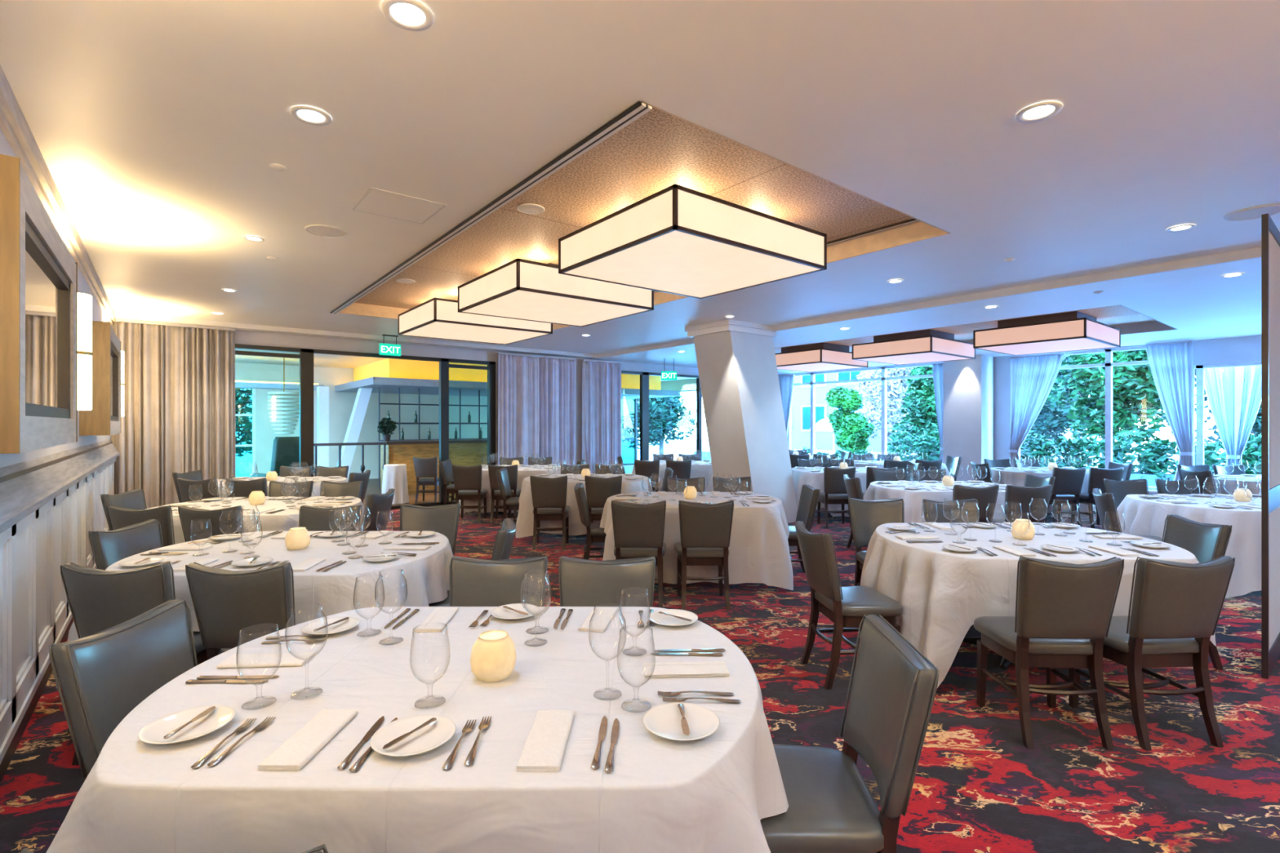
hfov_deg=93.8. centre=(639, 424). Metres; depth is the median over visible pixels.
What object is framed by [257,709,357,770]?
folded napkin
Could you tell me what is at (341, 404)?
wall
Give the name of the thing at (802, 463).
dining chair
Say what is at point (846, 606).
dining chair
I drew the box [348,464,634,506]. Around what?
floor
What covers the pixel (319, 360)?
ceiling
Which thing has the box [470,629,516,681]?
candle holder
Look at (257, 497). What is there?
candle holder
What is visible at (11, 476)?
trim
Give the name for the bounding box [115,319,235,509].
curtain
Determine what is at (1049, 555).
table knife
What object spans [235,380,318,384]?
light strip
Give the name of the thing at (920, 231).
trim
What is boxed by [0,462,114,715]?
trim
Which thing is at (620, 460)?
dining chair
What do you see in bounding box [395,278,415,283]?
ceiling speaker
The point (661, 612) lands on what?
butter knife
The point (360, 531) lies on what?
table knife
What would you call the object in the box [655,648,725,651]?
table knife
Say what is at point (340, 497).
bread plate
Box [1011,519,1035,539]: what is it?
candle holder
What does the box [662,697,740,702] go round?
fork
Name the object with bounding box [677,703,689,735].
butter knife
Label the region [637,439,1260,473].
ground
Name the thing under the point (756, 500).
bread plate
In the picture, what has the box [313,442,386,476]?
railing
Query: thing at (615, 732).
table knife
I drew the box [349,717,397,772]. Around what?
table knife
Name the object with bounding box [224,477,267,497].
dining chair
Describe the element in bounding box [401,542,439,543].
table knife
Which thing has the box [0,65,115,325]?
trim
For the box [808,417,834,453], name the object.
parasol
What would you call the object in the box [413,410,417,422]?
bottle
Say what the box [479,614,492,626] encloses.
fork
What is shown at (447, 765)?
fork
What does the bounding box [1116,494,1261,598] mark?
tablecloth
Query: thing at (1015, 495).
dining chair
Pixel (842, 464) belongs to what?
candle holder
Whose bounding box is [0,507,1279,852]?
floor
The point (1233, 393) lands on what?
sheer curtain
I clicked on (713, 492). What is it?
folded napkin
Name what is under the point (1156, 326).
trim
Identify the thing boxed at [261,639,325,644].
fork
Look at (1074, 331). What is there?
ceiling lamp
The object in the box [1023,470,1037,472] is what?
bread plate
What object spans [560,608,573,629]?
table knife
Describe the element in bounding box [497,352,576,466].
curtain
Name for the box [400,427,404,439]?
bottle
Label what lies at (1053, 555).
table knife
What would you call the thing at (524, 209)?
grille
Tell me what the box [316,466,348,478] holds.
dining chair
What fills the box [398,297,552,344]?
ceiling lamp
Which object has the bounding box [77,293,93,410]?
wall sconce
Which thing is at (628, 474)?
bread plate
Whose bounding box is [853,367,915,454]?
broadleaf tree
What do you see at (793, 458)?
dining chair
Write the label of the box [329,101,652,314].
ceiling vent
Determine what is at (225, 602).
dining chair
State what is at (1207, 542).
dining chair
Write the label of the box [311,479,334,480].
folded napkin
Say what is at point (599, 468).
dining chair
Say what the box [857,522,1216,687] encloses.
tablecloth
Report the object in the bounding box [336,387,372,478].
column
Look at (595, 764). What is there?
table knife
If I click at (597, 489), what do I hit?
dining chair
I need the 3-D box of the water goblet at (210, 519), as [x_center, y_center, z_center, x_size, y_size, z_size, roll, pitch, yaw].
[-2.482,0.639,3.387,0.101,0.200,0.102,0,0,-1]
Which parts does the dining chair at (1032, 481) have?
backrest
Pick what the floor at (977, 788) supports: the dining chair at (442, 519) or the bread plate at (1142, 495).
the dining chair at (442, 519)
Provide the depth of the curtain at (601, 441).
13.11 m
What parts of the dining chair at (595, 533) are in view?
backrest, leg, leg, seat frame, seat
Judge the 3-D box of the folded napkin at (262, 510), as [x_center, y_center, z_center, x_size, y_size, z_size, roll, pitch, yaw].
[-3.204,0.733,5.071,0.095,0.012,0.250,0,0,-2]
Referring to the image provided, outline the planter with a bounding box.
[693,450,1174,487]
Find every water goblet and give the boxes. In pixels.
[189,519,212,555]
[235,624,281,710]
[345,521,365,559]
[353,574,384,636]
[376,512,394,544]
[409,623,450,709]
[522,573,551,634]
[617,627,655,711]
[618,588,650,656]
[1009,511,1030,546]
[1103,515,1124,546]
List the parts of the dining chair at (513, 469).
leg, leg, backrest, seat frame, seat, leg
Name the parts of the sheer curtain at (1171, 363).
curtain rail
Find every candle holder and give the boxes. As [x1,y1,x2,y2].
[248,490,265,505]
[266,471,277,480]
[284,527,310,550]
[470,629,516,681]
[511,460,519,467]
[581,468,590,477]
[675,456,683,461]
[684,485,697,498]
[839,462,848,468]
[893,456,900,461]
[942,475,954,486]
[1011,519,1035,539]
[1047,462,1057,470]
[1232,488,1252,502]
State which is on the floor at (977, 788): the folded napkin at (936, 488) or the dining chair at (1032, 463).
the dining chair at (1032, 463)
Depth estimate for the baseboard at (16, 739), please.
2.97 m
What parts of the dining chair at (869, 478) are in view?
backrest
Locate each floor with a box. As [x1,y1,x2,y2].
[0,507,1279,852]
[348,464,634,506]
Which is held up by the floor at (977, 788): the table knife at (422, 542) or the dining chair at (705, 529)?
the dining chair at (705, 529)
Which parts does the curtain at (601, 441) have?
curtain rail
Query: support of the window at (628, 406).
in the wall at (341, 404)
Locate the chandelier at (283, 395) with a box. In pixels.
[267,357,299,434]
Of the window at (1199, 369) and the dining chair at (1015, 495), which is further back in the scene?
the window at (1199, 369)
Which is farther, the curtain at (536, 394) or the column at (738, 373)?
the curtain at (536, 394)
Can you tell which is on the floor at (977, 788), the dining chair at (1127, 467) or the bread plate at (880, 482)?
the dining chair at (1127, 467)
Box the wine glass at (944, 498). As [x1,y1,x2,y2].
[942,497,959,535]
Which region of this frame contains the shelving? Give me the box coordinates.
[378,386,487,489]
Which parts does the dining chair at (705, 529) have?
leg, leg, seat frame, seat, backrest, leg, leg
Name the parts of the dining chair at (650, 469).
backrest, seat, leg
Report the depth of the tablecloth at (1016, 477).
9.20 m
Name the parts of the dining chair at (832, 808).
seat, leg, leg, backrest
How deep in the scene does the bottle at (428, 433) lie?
14.26 m
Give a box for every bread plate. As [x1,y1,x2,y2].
[118,557,164,567]
[138,704,235,744]
[201,497,224,501]
[208,533,243,541]
[231,556,273,567]
[233,476,249,479]
[273,496,295,499]
[284,475,299,478]
[301,616,359,635]
[316,530,348,537]
[326,475,342,478]
[333,496,354,499]
[361,553,399,562]
[369,714,455,756]
[405,530,435,537]
[490,603,539,619]
[622,473,635,475]
[622,492,639,495]
[624,500,643,503]
[625,477,637,479]
[642,702,719,740]
[648,608,697,626]
[689,500,706,503]
[736,491,753,494]
[752,499,773,502]
[876,480,892,483]
[887,524,915,531]
[903,486,920,489]
[923,480,938,483]
[942,544,977,552]
[968,480,984,483]
[968,522,998,528]
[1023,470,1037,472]
[1040,544,1079,552]
[1048,522,1080,528]
[1130,540,1170,548]
[1137,494,1162,498]
[1191,493,1215,497]
[1208,503,1236,508]
[1240,474,1258,476]
[1252,493,1261,497]
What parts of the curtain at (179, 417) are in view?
curtain rail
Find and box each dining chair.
[21,844,328,852]
[48,599,197,777]
[60,561,207,764]
[88,519,163,569]
[100,488,146,530]
[106,505,174,546]
[172,470,203,502]
[176,477,218,502]
[177,505,244,542]
[185,561,295,659]
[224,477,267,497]
[268,480,313,497]
[279,465,312,476]
[298,505,361,531]
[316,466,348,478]
[320,480,363,498]
[347,470,370,502]
[360,488,395,531]
[400,503,460,555]
[413,457,439,503]
[428,518,515,606]
[439,459,467,514]
[448,555,547,606]
[452,464,488,523]
[488,464,520,523]
[495,467,519,528]
[499,457,524,465]
[528,457,552,465]
[529,475,570,550]
[558,555,655,607]
[560,463,589,474]
[573,482,606,559]
[576,459,585,465]
[584,475,622,542]
[595,463,623,474]
[611,499,666,608]
[617,455,625,473]
[634,459,660,492]
[653,453,674,460]
[661,467,673,492]
[666,459,691,479]
[666,476,705,492]
[674,500,733,610]
[678,453,699,460]
[712,475,751,492]
[760,614,939,852]
[787,484,820,572]
[788,449,806,454]
[789,453,809,468]
[795,520,903,689]
[797,458,823,508]
[813,453,835,466]
[817,466,855,528]
[826,455,837,462]
[828,458,853,466]
[840,450,851,459]
[843,474,863,547]
[848,497,904,586]
[851,453,873,460]
[862,466,897,496]
[872,468,906,481]
[876,453,898,460]
[884,459,910,471]
[905,461,922,480]
[911,468,946,480]
[915,459,942,471]
[922,498,979,522]
[945,455,961,480]
[952,484,999,522]
[970,461,992,483]
[973,555,1124,750]
[983,458,1010,467]
[991,484,1053,523]
[1013,458,1039,467]
[1023,473,1055,523]
[1047,466,1085,526]
[1068,555,1235,751]
[1070,466,1124,528]
[1092,488,1164,541]
[1103,478,1148,507]
[1107,461,1133,479]
[1155,478,1200,494]
[1161,514,1231,670]
[1177,464,1210,479]
[1179,467,1216,494]
[1212,464,1245,475]
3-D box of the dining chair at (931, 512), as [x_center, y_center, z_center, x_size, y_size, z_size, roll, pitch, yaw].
[2.548,1.056,4.706,0.453,0.888,0.536,0,0,-3]
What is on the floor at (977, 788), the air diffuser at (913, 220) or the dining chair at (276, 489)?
the dining chair at (276, 489)
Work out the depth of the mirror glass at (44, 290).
2.68 m
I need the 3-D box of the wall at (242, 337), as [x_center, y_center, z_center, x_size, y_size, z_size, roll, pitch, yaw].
[-1.610,0.000,12.809,14.550,3.000,0.100,0,0,-38]
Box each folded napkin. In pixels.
[158,545,213,551]
[168,502,204,505]
[170,558,218,571]
[216,651,316,667]
[246,507,275,513]
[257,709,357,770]
[271,533,286,539]
[290,558,325,572]
[302,496,325,500]
[304,475,322,478]
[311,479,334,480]
[312,502,345,505]
[360,530,393,539]
[382,545,431,550]
[414,607,458,632]
[515,710,574,771]
[578,606,617,632]
[614,497,640,499]
[624,476,643,478]
[642,661,729,678]
[657,491,668,494]
[666,501,671,506]
[711,491,722,494]
[746,497,773,499]
[795,468,812,470]
[880,484,904,486]
[894,534,939,539]
[897,480,913,483]
[924,522,954,529]
[931,487,949,490]
[988,484,1009,485]
[992,545,1035,556]
[1088,545,1138,556]
[1092,534,1142,539]
[1155,499,1191,502]
[1157,493,1186,497]
[1212,493,1233,497]
[1216,474,1239,476]
[1220,477,1244,479]
[1238,504,1261,508]
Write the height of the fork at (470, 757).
0.011 m
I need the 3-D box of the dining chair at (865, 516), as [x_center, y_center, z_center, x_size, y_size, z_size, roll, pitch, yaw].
[1.952,1.056,4.766,0.453,0.888,0.536,0,0,1]
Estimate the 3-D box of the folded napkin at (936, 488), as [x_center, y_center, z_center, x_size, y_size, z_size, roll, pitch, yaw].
[3.393,0.733,6.771,0.095,0.012,0.250,0,0,2]
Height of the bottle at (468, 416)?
0.275 m
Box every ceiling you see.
[0,0,1279,374]
[235,348,694,382]
[334,379,679,399]
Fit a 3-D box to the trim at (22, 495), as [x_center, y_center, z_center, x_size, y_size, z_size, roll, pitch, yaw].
[-2.833,0.310,2.700,0.100,0.220,13.750,0,0,-38]
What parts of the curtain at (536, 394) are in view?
curtain rail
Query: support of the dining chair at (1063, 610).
on the floor at (977, 788)
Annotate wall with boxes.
[0,128,111,467]
[111,322,698,494]
[235,362,487,479]
[661,335,1261,494]
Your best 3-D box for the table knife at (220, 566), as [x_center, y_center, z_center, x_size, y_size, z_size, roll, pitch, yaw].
[-2.161,0.736,3.109,0.020,0.007,0.230,0,0,-3]
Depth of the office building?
38.62 m
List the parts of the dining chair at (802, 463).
backrest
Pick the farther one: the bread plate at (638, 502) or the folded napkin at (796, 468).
the folded napkin at (796, 468)
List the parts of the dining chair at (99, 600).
leg, backrest, seat, seat frame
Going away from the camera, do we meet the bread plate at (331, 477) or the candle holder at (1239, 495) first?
the candle holder at (1239, 495)
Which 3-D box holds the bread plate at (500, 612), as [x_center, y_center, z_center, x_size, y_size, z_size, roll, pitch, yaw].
[-0.481,0.730,2.315,0.187,0.020,0.187,0,0,0]
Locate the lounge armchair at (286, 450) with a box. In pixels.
[251,436,299,477]
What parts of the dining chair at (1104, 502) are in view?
backrest, seat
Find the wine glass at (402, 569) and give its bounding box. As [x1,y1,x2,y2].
[374,568,407,645]
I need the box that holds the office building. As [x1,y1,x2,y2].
[791,355,1086,457]
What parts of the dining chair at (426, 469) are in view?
leg, leg, backrest, seat frame, seat, leg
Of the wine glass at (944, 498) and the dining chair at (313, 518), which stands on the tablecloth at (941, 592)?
the wine glass at (944, 498)
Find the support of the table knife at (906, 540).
on the tablecloth at (941, 592)
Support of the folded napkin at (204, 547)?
on the tablecloth at (426, 574)
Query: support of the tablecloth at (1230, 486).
on the table
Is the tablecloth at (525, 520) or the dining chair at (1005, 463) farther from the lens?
the dining chair at (1005, 463)
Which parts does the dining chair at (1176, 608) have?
leg, leg, seat frame, seat, backrest, leg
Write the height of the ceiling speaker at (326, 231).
0.011 m
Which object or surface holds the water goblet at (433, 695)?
on the tablecloth at (712, 793)
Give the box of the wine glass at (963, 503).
[960,502,979,541]
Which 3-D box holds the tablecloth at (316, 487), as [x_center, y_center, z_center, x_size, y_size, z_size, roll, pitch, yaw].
[-4.772,1.030,7.827,1.864,0.579,1.280,0,0,0]
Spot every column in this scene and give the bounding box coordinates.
[316,386,328,466]
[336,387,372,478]
[693,330,797,523]
[942,354,993,480]
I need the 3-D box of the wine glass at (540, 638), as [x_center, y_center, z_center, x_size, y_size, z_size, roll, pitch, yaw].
[-0.352,0.619,2.024,0.104,0.240,0.103,0,0,3]
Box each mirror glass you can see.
[25,240,63,408]
[111,352,115,416]
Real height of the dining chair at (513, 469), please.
0.888 m
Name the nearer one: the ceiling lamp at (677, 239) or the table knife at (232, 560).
the table knife at (232, 560)
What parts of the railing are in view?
handrail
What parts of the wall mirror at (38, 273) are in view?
moulding, frame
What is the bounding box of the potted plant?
[377,417,396,441]
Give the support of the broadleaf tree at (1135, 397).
on the ground
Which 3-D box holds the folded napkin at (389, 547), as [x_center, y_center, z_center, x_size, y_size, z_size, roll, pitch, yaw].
[-1.380,0.733,3.554,0.250,0.012,0.095,0,0,1]
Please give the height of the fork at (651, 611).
0.011 m
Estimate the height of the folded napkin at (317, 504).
0.012 m
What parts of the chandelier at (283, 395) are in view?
stem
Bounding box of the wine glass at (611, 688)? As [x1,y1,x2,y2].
[588,604,626,697]
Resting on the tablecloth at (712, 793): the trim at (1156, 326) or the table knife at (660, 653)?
the table knife at (660, 653)
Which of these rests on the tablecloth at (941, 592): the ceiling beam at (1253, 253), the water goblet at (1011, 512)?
the water goblet at (1011, 512)
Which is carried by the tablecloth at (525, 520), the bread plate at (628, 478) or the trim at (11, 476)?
the bread plate at (628, 478)
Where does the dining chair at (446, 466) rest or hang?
on the floor at (977, 788)
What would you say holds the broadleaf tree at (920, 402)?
on the ground
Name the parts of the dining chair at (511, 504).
backrest, leg, leg, seat, seat frame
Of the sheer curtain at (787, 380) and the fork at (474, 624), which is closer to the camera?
the fork at (474, 624)
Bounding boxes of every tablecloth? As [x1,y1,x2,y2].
[45,606,788,852]
[56,531,453,690]
[146,497,365,544]
[216,476,348,497]
[381,463,408,504]
[458,465,560,513]
[515,474,653,537]
[599,492,793,590]
[631,460,713,492]
[791,466,882,516]
[853,460,950,475]
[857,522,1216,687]
[863,480,1044,523]
[990,467,1123,518]
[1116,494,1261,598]
[1213,475,1261,494]
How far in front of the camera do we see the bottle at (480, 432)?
15.06 m
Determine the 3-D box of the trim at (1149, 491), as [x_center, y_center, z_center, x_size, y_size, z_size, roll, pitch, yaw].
[8.541,1.192,11.282,0.110,0.035,2.780,0,0,-38]
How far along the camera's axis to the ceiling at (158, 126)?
3.03 m
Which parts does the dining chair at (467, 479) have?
leg, leg, backrest, seat frame, seat, leg, leg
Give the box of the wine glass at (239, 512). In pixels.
[236,511,257,554]
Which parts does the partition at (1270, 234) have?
panel, panel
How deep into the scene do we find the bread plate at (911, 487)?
6.76 m
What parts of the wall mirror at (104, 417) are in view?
moulding, frame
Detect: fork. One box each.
[187,542,221,543]
[191,718,256,768]
[192,540,223,542]
[207,716,275,766]
[256,560,280,569]
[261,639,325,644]
[265,635,328,639]
[269,560,288,567]
[381,552,416,555]
[441,719,476,770]
[463,716,491,766]
[468,609,488,627]
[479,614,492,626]
[637,609,644,627]
[646,608,653,626]
[657,690,733,696]
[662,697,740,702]
[884,530,915,532]
[889,531,919,533]
[976,546,997,555]
[1075,546,1102,555]
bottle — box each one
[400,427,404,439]
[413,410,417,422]
[427,427,431,439]
[454,427,457,439]
[467,411,471,422]
[479,427,482,438]
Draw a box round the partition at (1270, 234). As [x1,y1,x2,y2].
[1261,213,1279,679]
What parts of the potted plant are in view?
pot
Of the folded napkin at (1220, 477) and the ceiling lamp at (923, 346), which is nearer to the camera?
the folded napkin at (1220, 477)
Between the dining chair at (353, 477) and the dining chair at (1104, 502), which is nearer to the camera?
the dining chair at (1104, 502)
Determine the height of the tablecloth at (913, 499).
0.718 m
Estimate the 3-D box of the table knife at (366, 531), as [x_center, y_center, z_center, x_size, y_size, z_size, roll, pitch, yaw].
[-1.866,0.736,3.989,0.020,0.007,0.230,0,0,2]
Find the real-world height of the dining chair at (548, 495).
0.888 m
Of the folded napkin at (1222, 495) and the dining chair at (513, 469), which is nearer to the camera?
the folded napkin at (1222, 495)
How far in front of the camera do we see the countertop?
12.88 m
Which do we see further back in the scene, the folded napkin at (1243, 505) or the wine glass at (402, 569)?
the folded napkin at (1243, 505)
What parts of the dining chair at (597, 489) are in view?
leg, seat frame, seat, backrest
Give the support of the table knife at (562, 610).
on the tablecloth at (712, 793)
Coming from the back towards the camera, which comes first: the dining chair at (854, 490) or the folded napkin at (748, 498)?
the dining chair at (854, 490)
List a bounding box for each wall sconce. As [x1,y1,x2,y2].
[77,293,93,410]
[120,351,124,416]
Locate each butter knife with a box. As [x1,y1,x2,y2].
[133,557,151,564]
[163,706,215,738]
[211,534,239,537]
[247,557,257,564]
[313,617,349,631]
[365,555,395,557]
[382,717,436,749]
[502,605,528,614]
[658,611,692,621]
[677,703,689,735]
[948,544,970,550]
[1045,544,1073,550]
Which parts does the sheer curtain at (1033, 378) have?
curtain rail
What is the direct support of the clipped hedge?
on the ground
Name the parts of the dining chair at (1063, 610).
leg, leg, seat, seat frame, leg, backrest, leg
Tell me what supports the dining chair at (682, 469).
on the floor at (977, 788)
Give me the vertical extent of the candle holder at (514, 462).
0.122 m
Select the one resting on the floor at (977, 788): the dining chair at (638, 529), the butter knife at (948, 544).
the dining chair at (638, 529)
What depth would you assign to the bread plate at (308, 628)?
2.17 m
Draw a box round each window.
[235,343,495,510]
[235,387,255,477]
[621,370,702,460]
[621,398,637,465]
[786,363,933,455]
[1018,346,1195,490]
[1194,361,1261,465]
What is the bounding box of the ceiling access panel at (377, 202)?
[351,187,446,223]
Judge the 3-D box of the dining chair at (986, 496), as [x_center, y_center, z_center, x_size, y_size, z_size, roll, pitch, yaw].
[3.402,1.056,6.282,0.453,0.888,0.536,0,0,-2]
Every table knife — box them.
[139,553,182,555]
[148,551,188,553]
[185,679,268,683]
[196,675,279,679]
[210,560,232,567]
[216,562,231,568]
[256,531,279,537]
[262,531,283,537]
[315,560,342,571]
[321,560,346,572]
[337,715,384,769]
[346,531,364,537]
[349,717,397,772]
[351,531,368,537]
[384,608,410,628]
[392,608,419,629]
[397,543,435,544]
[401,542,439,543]
[553,608,565,628]
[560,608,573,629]
[591,715,607,769]
[604,718,619,773]
[650,652,722,656]
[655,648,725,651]
[906,540,942,542]
[906,541,942,542]
[1023,547,1051,556]
[1029,547,1057,556]
[1120,547,1154,555]
[1127,547,1159,556]
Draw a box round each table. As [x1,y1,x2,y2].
[962,636,1011,669]
[1046,511,1071,519]
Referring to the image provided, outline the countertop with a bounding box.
[377,439,487,494]
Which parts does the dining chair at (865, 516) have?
leg, seat frame, seat, backrest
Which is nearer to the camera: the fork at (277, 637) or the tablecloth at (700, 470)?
the fork at (277, 637)
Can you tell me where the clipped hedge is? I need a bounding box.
[693,429,1261,487]
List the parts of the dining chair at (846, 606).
leg, backrest, leg, seat frame, seat, leg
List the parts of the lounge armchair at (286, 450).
armrest, backrest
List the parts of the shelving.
shelf, shelf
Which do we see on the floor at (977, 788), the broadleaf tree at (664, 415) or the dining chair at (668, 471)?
the dining chair at (668, 471)
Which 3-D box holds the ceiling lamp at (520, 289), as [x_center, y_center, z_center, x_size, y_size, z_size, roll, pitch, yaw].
[-0.920,-1.440,6.473,1.600,0.440,1.420,0,0,-38]
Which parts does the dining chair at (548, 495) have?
leg, leg, backrest, seat, seat frame, leg, leg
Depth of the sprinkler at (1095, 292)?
6.41 m
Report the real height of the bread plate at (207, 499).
0.020 m
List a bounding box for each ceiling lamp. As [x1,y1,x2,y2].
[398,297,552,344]
[457,258,653,327]
[558,183,826,298]
[774,342,868,372]
[852,328,975,364]
[973,311,1120,355]
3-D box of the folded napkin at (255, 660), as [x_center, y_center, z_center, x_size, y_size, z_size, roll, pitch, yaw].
[-1.158,0.733,1.866,0.250,0.012,0.095,0,0,-4]
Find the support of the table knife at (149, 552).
on the tablecloth at (426, 574)
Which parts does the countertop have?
panel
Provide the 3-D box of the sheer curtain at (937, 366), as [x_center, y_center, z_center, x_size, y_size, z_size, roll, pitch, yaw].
[6.699,0.040,13.309,0.129,2.820,0.400,0,0,-33]
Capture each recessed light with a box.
[210,312,223,315]
[221,288,237,292]
[242,235,264,241]
[289,106,332,125]
[381,0,433,31]
[886,279,903,284]
[982,306,999,309]
[1015,101,1062,123]
[1166,224,1195,232]
[1220,273,1245,278]
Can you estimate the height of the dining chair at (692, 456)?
0.888 m
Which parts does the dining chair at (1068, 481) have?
leg, leg, seat frame, seat, backrest, leg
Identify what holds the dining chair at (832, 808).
on the floor at (977, 788)
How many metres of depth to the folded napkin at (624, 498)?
5.91 m
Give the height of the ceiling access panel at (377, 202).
0.004 m
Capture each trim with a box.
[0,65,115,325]
[0,439,119,533]
[0,441,112,483]
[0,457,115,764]
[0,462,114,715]
[115,312,597,359]
[235,382,324,391]
[334,377,679,392]
[339,101,951,330]
[353,358,661,390]
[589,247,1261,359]
[684,319,775,337]
[773,304,1177,348]
[774,305,1155,353]
[1148,489,1157,493]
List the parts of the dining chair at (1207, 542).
backrest, leg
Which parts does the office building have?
pane, pane, pane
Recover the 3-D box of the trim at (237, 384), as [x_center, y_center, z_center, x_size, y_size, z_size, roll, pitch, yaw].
[-10.146,-0.860,12.121,6.700,0.120,0.400,0,0,-38]
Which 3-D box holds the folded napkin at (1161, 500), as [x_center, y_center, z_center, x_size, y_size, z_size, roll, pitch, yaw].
[5.088,0.733,5.714,0.250,0.012,0.095,0,0,3]
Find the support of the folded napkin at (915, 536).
on the tablecloth at (941, 592)
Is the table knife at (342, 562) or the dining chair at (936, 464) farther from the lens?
the dining chair at (936, 464)
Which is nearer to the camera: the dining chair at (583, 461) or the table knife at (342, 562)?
the table knife at (342, 562)
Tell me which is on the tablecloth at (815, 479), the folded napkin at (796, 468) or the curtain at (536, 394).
the folded napkin at (796, 468)
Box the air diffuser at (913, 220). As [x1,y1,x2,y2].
[653,218,920,293]
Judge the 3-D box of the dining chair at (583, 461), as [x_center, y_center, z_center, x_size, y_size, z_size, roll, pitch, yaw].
[-1.210,1.056,10.223,0.536,0.888,0.453,0,0,2]
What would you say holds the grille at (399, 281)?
attached to the ceiling speaker at (400, 280)
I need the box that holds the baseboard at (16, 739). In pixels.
[0,568,97,783]
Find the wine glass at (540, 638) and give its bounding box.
[520,570,551,646]
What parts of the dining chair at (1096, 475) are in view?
leg, seat, seat frame, leg, leg, backrest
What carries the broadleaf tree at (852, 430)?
on the ground
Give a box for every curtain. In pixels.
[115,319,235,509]
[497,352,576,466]
[581,359,621,473]
[780,373,795,435]
[932,362,942,462]
[1008,352,1064,466]
[1145,339,1193,480]
[1204,365,1261,466]
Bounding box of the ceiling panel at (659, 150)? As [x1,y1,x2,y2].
[354,107,913,309]
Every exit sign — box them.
[379,334,400,355]
[661,358,676,380]
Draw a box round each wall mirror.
[0,154,77,453]
[79,320,120,435]
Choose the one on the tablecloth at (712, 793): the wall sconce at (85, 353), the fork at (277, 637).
the fork at (277, 637)
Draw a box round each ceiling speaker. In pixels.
[304,224,347,238]
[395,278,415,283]
[516,203,544,214]
[1223,204,1279,221]
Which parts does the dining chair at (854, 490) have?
leg, backrest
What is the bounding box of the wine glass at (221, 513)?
[218,513,240,552]
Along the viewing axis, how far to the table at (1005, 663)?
4.05 m
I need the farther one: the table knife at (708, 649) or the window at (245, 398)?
the window at (245, 398)
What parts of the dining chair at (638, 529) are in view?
leg, backrest, seat, seat frame, leg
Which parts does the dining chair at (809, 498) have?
seat, seat frame, leg, backrest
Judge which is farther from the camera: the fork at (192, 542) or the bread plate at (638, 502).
the bread plate at (638, 502)
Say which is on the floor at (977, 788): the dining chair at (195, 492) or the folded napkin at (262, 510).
the dining chair at (195, 492)
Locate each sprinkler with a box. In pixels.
[266,256,278,260]
[269,163,287,171]
[1004,257,1015,262]
[1093,290,1103,293]
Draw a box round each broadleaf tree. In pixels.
[637,393,696,454]
[825,386,875,454]
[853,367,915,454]
[888,365,938,454]
[1022,355,1092,450]
[1047,349,1166,457]
[1155,368,1226,460]
[1195,381,1261,448]
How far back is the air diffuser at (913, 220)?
5.13 m
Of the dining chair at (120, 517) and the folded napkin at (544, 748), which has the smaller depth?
the folded napkin at (544, 748)
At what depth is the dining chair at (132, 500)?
5.50 m
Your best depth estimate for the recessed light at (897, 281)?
6.28 m
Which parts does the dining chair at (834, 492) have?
leg, leg, seat frame, seat, backrest, leg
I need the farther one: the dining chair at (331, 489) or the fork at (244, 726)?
the dining chair at (331, 489)
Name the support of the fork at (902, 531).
on the tablecloth at (941, 592)
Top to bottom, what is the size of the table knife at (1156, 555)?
0.007 m
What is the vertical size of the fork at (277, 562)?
0.011 m
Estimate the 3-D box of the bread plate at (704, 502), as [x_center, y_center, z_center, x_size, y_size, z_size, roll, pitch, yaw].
[0.528,0.730,5.550,0.187,0.020,0.187,0,0,0]
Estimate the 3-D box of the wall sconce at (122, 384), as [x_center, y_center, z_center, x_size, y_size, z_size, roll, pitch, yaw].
[-6.596,-0.510,7.533,0.185,0.820,0.160,0,0,-38]
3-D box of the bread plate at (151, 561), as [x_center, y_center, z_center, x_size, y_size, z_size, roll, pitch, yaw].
[-2.616,0.730,3.148,0.187,0.020,0.187,0,0,-1]
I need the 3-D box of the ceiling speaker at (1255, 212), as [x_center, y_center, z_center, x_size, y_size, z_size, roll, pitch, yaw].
[4.357,-1.494,4.244,0.320,0.011,0.320,0,0,-38]
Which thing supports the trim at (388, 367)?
attached to the wall at (341, 404)
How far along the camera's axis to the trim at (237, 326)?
9.79 m
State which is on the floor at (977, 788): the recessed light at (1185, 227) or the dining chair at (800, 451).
the dining chair at (800, 451)
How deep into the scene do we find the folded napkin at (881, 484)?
7.16 m
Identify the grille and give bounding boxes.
[306,226,346,237]
[396,280,414,283]
[518,205,543,213]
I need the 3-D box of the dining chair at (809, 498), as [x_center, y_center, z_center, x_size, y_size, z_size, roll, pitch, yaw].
[1.476,1.056,5.895,0.536,0.888,0.453,0,0,1]
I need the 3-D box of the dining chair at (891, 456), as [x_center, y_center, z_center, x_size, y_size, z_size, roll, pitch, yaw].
[5.176,1.056,12.314,0.453,0.888,0.536,0,0,-3]
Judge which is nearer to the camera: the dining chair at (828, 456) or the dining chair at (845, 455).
the dining chair at (828, 456)
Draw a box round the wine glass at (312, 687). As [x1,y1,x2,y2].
[284,604,328,700]
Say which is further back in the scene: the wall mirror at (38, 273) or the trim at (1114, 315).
the trim at (1114, 315)
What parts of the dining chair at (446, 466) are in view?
leg, backrest, seat, seat frame, leg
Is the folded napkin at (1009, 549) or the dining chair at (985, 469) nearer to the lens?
the folded napkin at (1009, 549)
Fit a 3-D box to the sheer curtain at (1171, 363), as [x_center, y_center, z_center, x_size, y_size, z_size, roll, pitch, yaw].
[9.071,0.020,10.274,0.130,2.860,0.639,0,0,-42]
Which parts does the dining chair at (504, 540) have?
seat, backrest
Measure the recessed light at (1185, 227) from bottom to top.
0.007 m

